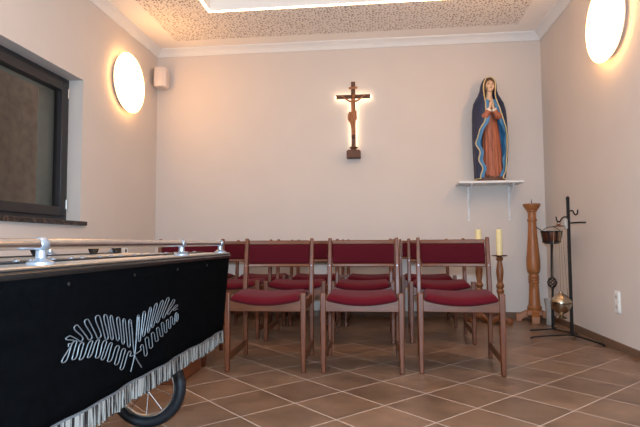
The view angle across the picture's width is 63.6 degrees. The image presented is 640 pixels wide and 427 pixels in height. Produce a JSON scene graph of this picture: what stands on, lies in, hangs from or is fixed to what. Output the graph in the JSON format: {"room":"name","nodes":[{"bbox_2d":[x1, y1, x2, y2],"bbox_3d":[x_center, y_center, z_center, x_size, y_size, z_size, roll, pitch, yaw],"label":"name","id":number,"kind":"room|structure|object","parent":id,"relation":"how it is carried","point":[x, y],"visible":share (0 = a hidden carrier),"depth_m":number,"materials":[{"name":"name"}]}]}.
{"room":"house of worship","nodes":[
{"label":"house of worship","id":0,"kind":"room"},
{"bbox_2d":[0,0,157,255],"bbox_3d":[-2.344,-0.695,2.197,0.350,3.190,6.973,-1,-3,6],"label":"wall","id":1,"kind":"structure","parent":0,"point":[111,160],"depth_m":4.39,"materials":[{"name":"paint"}]},
{"bbox_2d":[0,45,86,225],"bbox_3d":[-2.180,-0.536,3.541,0.379,1.197,1.495,-1,-3,6],"label":"window","id":2,"kind":"structure","parent":1,"relation":"in","point":[50,207],"depth_m":4.12,"materials":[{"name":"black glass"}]},
{"bbox_2d":[120,248,127,252],"bbox_3d":[-1.857,0.350,4.873,0.012,0.039,0.136,-1,-3,6],"label":"wall socket","id":3,"kind":"object","parent":1,"relation":"attached to","point":[123,250],"visible":0.27,"depth_m":4.88,"materials":[{"name":"white plastic"}]},
{"bbox_2d":[89,0,160,57],"bbox_3d":[-2.140,-1.953,2.245,0.075,0.075,6.973,-1,-3,6],"label":"trim","id":4,"kind":"structure","parent":1,"relation":"attached to","point":[105,6],"depth_m":4.93,"materials":[{"name":"white paint"}]},
{"bbox_2d":[113,52,143,112],"bbox_3d":[-1.828,-1.247,4.935,0.092,0.562,0.562,-1,-3,6],"label":"wall lamp","id":5,"kind":"object","parent":1,"relation":"attached to","point":[127,74],"visible":1,"depth_m":4.85,"materials":[{"name":"white glass"}]},
{"bbox_2d":[153,67,169,89],"bbox_3d":[-1.709,-1.460,5.583,0.150,0.212,0.196,-1,-3,6],"label":"wall speaker","id":6,"kind":"object","parent":1,"relation":"attached to","point":[161,75],"visible":1,"depth_m":5.50,"materials":[{"name":"white plastic"}]},
{"bbox_2d":[108,0,556,47],"bbox_3d":[-0.155,-2.163,2.039,4.070,0.300,6.973,-1,-3,6],"label":"ceiling","id":7,"kind":"structure","parent":0,"point":[169,23],"depth_m":4.92,"materials":[{"name":"paint"}]},
{"bbox_2d":[200,0,429,12],"bbox_3d":[-0.062,-1.966,2.826,2.330,0.006,3.618,-1,-3,6],"label":"recessed light","id":8,"kind":"object","parent":7,"relation":"in","point":[202,2],"visible":1,"depth_m":4.62,"materials":[{"name":"white"}]},
{"bbox_2d":[155,40,547,311],"bbox_3d":[0.193,-0.521,5.522,4.670,3.190,0.200,-1,-3,6],"label":"wall","id":9,"kind":"structure","parent":0,"point":[254,147],"depth_m":5.42,"materials":[{"name":"paint"}]},
{"bbox_2d":[158,30,538,57],"bbox_3d":[0.221,-1.785,5.451,4.070,0.075,0.075,-1,-3,6],"label":"trim","id":10,"kind":"structure","parent":9,"relation":"attached to","point":[513,36],"depth_m":5.44,"materials":[{"name":"white paint"}]},
{"bbox_2d":[335,82,370,158],"bbox_3d":[0.347,-0.975,5.361,0.376,0.802,0.135,-1,-3,6],"label":"crucifix","id":11,"kind":"object","parent":9,"relation":"attached to","point":[354,153],"visible":1,"depth_m":5.33,"materials":[{"name":"brown wood"}]},
{"bbox_2d":[231,310,544,318],"bbox_3d":[0.240,1.034,5.324,4.070,0.062,0.011,-1,-3,6],"label":"baseboard","id":12,"kind":"structure","parent":9,"relation":"attached to","point":[316,312],"depth_m":5.27,"materials":[{"name":"brown tile"}]},
{"bbox_2d":[456,180,523,220],"bbox_3d":[1.677,-0.121,5.110,0.610,0.385,0.249,-1,-3,6],"label":"wall shelf","id":13,"kind":"object","parent":9,"relation":"attached to","point":[509,183],"visible":1,"depth_m":5.12,"materials":[{"name":"white paint"}]},
{"bbox_2d":[472,76,507,180],"bbox_3d":[1.687,-0.840,5.108,0.347,1.050,0.253,-1,-3,4],"label":"statue","id":14,"kind":"object","parent":13,"relation":"on","point":[489,117],"visible":1,"depth_m":5.05,"materials":[{"name":"ceramic"}]},
{"bbox_2d":[91,316,639,426],"bbox_3d":[-0.188,0.932,1.869,4.770,0.120,7.573,-1,-3,6],"label":"floor","id":15,"kind":"structure","parent":0,"point":[553,381],"depth_m":2.83,"materials":[{"name":"tile"}]},
{"bbox_2d":[0,237,230,426],"bbox_3d":[-0.793,0.455,1.339,0.581,0.780,2.035,-1,-3,6],"label":"funeral bier","id":16,"kind":"object","parent":15,"relation":"on","point":[79,333],"visible":1,"depth_m":1.25,"materials":[{"name":"black fabric"}]},
{"bbox_2d":[157,353,200,384],"bbox_3d":[-0.942,0.834,2.989,0.410,0.210,0.370,-1,-3,6],"label":"wooden box","id":17,"kind":"object","parent":15,"relation":"on","point":[192,368],"visible":0.09,"depth_m":2.96,"materials":[{"name":"brown wood"}]},
{"bbox_2d":[158,239,224,366],"bbox_3d":[-0.944,0.570,3.495,0.490,0.797,0.575,0,-3,2],"label":"chair","id":18,"kind":"object","parent":15,"relation":"on","point":[206,249],"visible":0.12,"depth_m":3.75,"materials":[{"name":"red fabric"}]},
{"bbox_2d":[223,240,239,324],"bbox_3d":[-1.103,0.663,5.132,0.490,0.797,0.575,-1,-3,6],"label":"chair","id":19,"kind":"object","parent":15,"relation":"on","point":[237,263],"visible":0.06,"depth_m":5.29,"materials":[{"name":"brown wood"}]},
{"bbox_2d":[225,239,272,339],"bbox_3d":[-0.695,0.619,4.400,0.490,0.797,0.575,-1,-3,7],"label":"chair","id":20,"kind":"object","parent":15,"relation":"on","point":[236,249],"visible":0.3,"depth_m":4.38,"materials":[{"name":"red fabric"}]},
{"bbox_2d":[234,240,292,325],"bbox_3d":[-0.537,0.656,5.070,0.490,0.797,0.575,-1,-3,6],"label":"chair","id":21,"kind":"object","parent":15,"relation":"on","point":[237,314],"visible":0.3,"depth_m":4.83,"materials":[{"name":"brown wood"}]},
{"bbox_2d":[224,238,313,372],"bbox_3d":[-0.303,0.557,3.328,0.490,0.797,0.575,-1,-3,5],"label":"chair","id":22,"kind":"object","parent":15,"relation":"on","point":[275,253],"visible":0.98,"depth_m":3.37,"materials":[{"name":"red fabric"}]},
{"bbox_2d":[263,239,327,340],"bbox_3d":[-0.167,0.610,4.277,0.490,0.797,0.575,-1,-3,7],"label":"chair","id":23,"kind":"object","parent":15,"relation":"on","point":[320,247],"visible":0.44,"depth_m":4.09,"materials":[{"name":"brown wood"}]},
{"bbox_2d":[288,239,344,325],"bbox_3d":[-0.019,0.650,5.014,0.490,0.797,0.575,-1,-3,7],"label":"chair","id":24,"kind":"object","parent":15,"relation":"on","point":[299,276],"visible":0.3,"depth_m":4.81,"materials":[{"name":"brown wood"}]},
{"bbox_2d":[320,238,404,374],"bbox_3d":[0.273,0.551,3.285,0.490,0.797,0.575,-1,-3,6],"label":"chair","id":25,"kind":"object","parent":15,"relation":"on","point":[346,253],"visible":1,"depth_m":3.42,"materials":[{"name":"red fabric"}]},
{"bbox_2d":[332,239,394,343],"bbox_3d":[0.352,0.602,4.185,0.490,0.797,0.575,-1,-3,6],"label":"chair","id":26,"kind":"object","parent":15,"relation":"on","point":[345,284],"visible":0.38,"depth_m":3.93,"materials":[{"name":"brown wood"}]},
{"bbox_2d":[344,239,395,326],"bbox_3d":[0.491,0.644,4.958,0.490,0.797,0.575,-1,-3,6],"label":"chair","id":27,"kind":"object","parent":15,"relation":"on","point":[353,276],"visible":0.3,"depth_m":4.72,"materials":[{"name":"brown wood"}]},
{"bbox_2d":[399,239,456,327],"bbox_3d":[1.009,0.638,4.902,0.490,0.797,0.575,-1,-3,6],"label":"chair","id":28,"kind":"object","parent":15,"relation":"on","point":[402,247],"visible":0.47,"depth_m":4.73,"materials":[{"name":"brown wood"}]},
{"bbox_2d":[407,238,476,344],"bbox_3d":[0.957,0.596,4.144,0.490,0.797,0.575,-1,-3,8],"label":"chair","id":29,"kind":"object","parent":15,"relation":"on","point":[457,284],"visible":0.59,"depth_m":3.91,"materials":[{"name":"brown wood"}]},
{"bbox_2d":[416,237,506,376],"bbox_3d":[0.859,0.545,3.238,0.490,0.797,0.575,-1,-3,10],"label":"chair","id":30,"kind":"object","parent":15,"relation":"on","point":[446,252],"visible":1,"depth_m":3.26,"materials":[{"name":"red fabric"}]},
{"bbox_2d":[468,255,487,322],"bbox_3d":[1.543,0.719,4.989,0.214,0.638,0.214,-2,-4,23],"label":"candlestick","id":31,"kind":"object","parent":15,"relation":"on","point":[479,271],"visible":0.39,"depth_m":4.96,"materials":[{"name":"brown wood"}]},
{"bbox_2d":[475,229,480,238],"bbox_3d":[1.540,0.275,5.015,0.056,0.264,0.056,-1,-3,6],"label":"candle","id":32,"kind":"object","parent":31,"relation":"on","point":[477,231],"visible":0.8,"depth_m":5.00,"materials":[{"name":"beige wax"}]},
{"bbox_2d":[492,255,513,324],"bbox_3d":[1.700,0.711,4.862,0.214,0.638,0.214,-2,-4,23],"label":"candlestick","id":33,"kind":"object","parent":15,"relation":"on","point":[499,269],"visible":0.74,"depth_m":4.84,"materials":[{"name":"brown wood"}]},
{"bbox_2d":[496,229,502,254],"bbox_3d":[1.698,0.267,4.887,0.056,0.264,0.056,-1,-3,6],"label":"candle","id":34,"kind":"object","parent":33,"relation":"on","point":[498,231],"visible":0.91,"depth_m":4.87,"materials":[{"name":"beige wax"}]},
{"bbox_2d":[516,199,545,323],"bbox_3d":[2.056,0.445,4.974,0.284,1.178,0.284,1,-4,-26],"label":"candle stand","id":35,"kind":"object","parent":15,"relation":"on","point":[534,310],"visible":0.98,"depth_m":4.93,"materials":[{"name":"brown wood"}]},
{"bbox_2d":[544,298,550,325],"bbox_3d":[2.100,0.900,4.712,0.100,0.240,0.100,-1,-3,6],"label":"floor vase","id":36,"kind":"object","parent":15,"relation":"on","point":[547,300],"visible":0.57,"depth_m":4.69,"materials":[{"name":"grey ceramic"}]},
{"bbox_2d":[530,243,569,332],"bbox_3d":[1.956,0.628,4.440,0.315,0.751,0.323,-1,-3,6],"label":"stand","id":37,"kind":"object","parent":15,"relation":"on","point":[551,244],"visible":0.95,"depth_m":4.41,"materials":[{"name":"metal"}]},
{"bbox_2d":[540,227,561,242],"bbox_3d":[1.997,0.183,4.449,0.180,0.139,0.180,-1,-3,6],"label":"bucket","id":38,"kind":"object","parent":37,"relation":"on","point":[547,236],"visible":0.94,"depth_m":4.38,"materials":[{"name":"brown metal"}]},
{"bbox_2d":[530,196,605,346],"bbox_3d":[1.870,0.421,4.038,0.449,1.118,0.521,-1,-3,6],"label":"stand","id":39,"kind":"object","parent":15,"relation":"on","point":[567,222],"visible":1,"depth_m":4.04,"materials":[{"name":"metal"}]},
{"bbox_2d":[550,222,571,318],"bbox_3d":[1.881,0.438,4.039,0.154,0.759,0.154,-1,-3,6],"label":"censer","id":40,"kind":"object","parent":39,"relation":"hanging from","point":[561,304],"visible":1,"depth_m":3.99,"materials":[{"name":"gold metal"}]},
{"bbox_2d":[551,303,571,318],"bbox_3d":[1.883,0.757,4.021,0.152,0.119,0.152,-1,-3,6],"label":"bowl","id":41,"kind":"object","parent":40,"relation":"on","point":[561,308],"depth_m":3.98,"materials":[{"name":"gold metal"}]},
{"bbox_2d":[540,0,639,350],"bbox_3d":[1.975,-0.746,1.726,0.200,3.190,6.973,-1,-3,6],"label":"wall","id":42,"kind":"structure","parent":0,"point":[591,109],"depth_m":3.99,"materials":[{"name":"paint"}]},
{"bbox_2d":[535,0,571,39],"bbox_3d":[1.831,-2.000,1.812,0.075,0.075,6.973,-1,-3,6],"label":"trim","id":43,"kind":"structure","parent":42,"relation":"attached to","point":[557,9],"depth_m":4.80,"materials":[{"name":"white paint"}]},
{"bbox_2d":[554,316,639,359],"bbox_3d":[1.878,0.820,1.643,0.011,0.055,6.962,-1,-3,6],"label":"baseboard","id":44,"kind":"structure","parent":42,"relation":"attached to","point":[614,344],"depth_m":3.85,"materials":[{"name":"brown tile"}]},
{"bbox_2d":[586,0,625,62],"bbox_3d":[2.031,-1.364,3.672,0.092,0.562,0.562,-1,-3,6],"label":"wall lamp","id":45,"kind":"object","parent":42,"relation":"attached to","point":[605,18],"visible":1,"depth_m":3.60,"materials":[{"name":"white glass"}]},
{"bbox_2d":[614,290,620,313],"bbox_3d":[2.091,0.622,3.628,0.013,0.154,0.080,-1,-3,6],"label":"wall socket","id":46,"kind":"object","parent":42,"relation":"attached to","point":[617,301],"visible":1,"depth_m":3.61,"materials":[{"name":"white plastic"}]},
{"label":"outside","id":47,"kind":"structure","parent":0,"visible":0},
{"bbox_2d":[0,70,37,203],"bbox_3d":[-3.446,-0.517,4.437,0.200,4.100,7.000,-1,-3,6],"label":"wall","id":48,"kind":"structure","parent":47,"point":[18,97],"depth_m":5.52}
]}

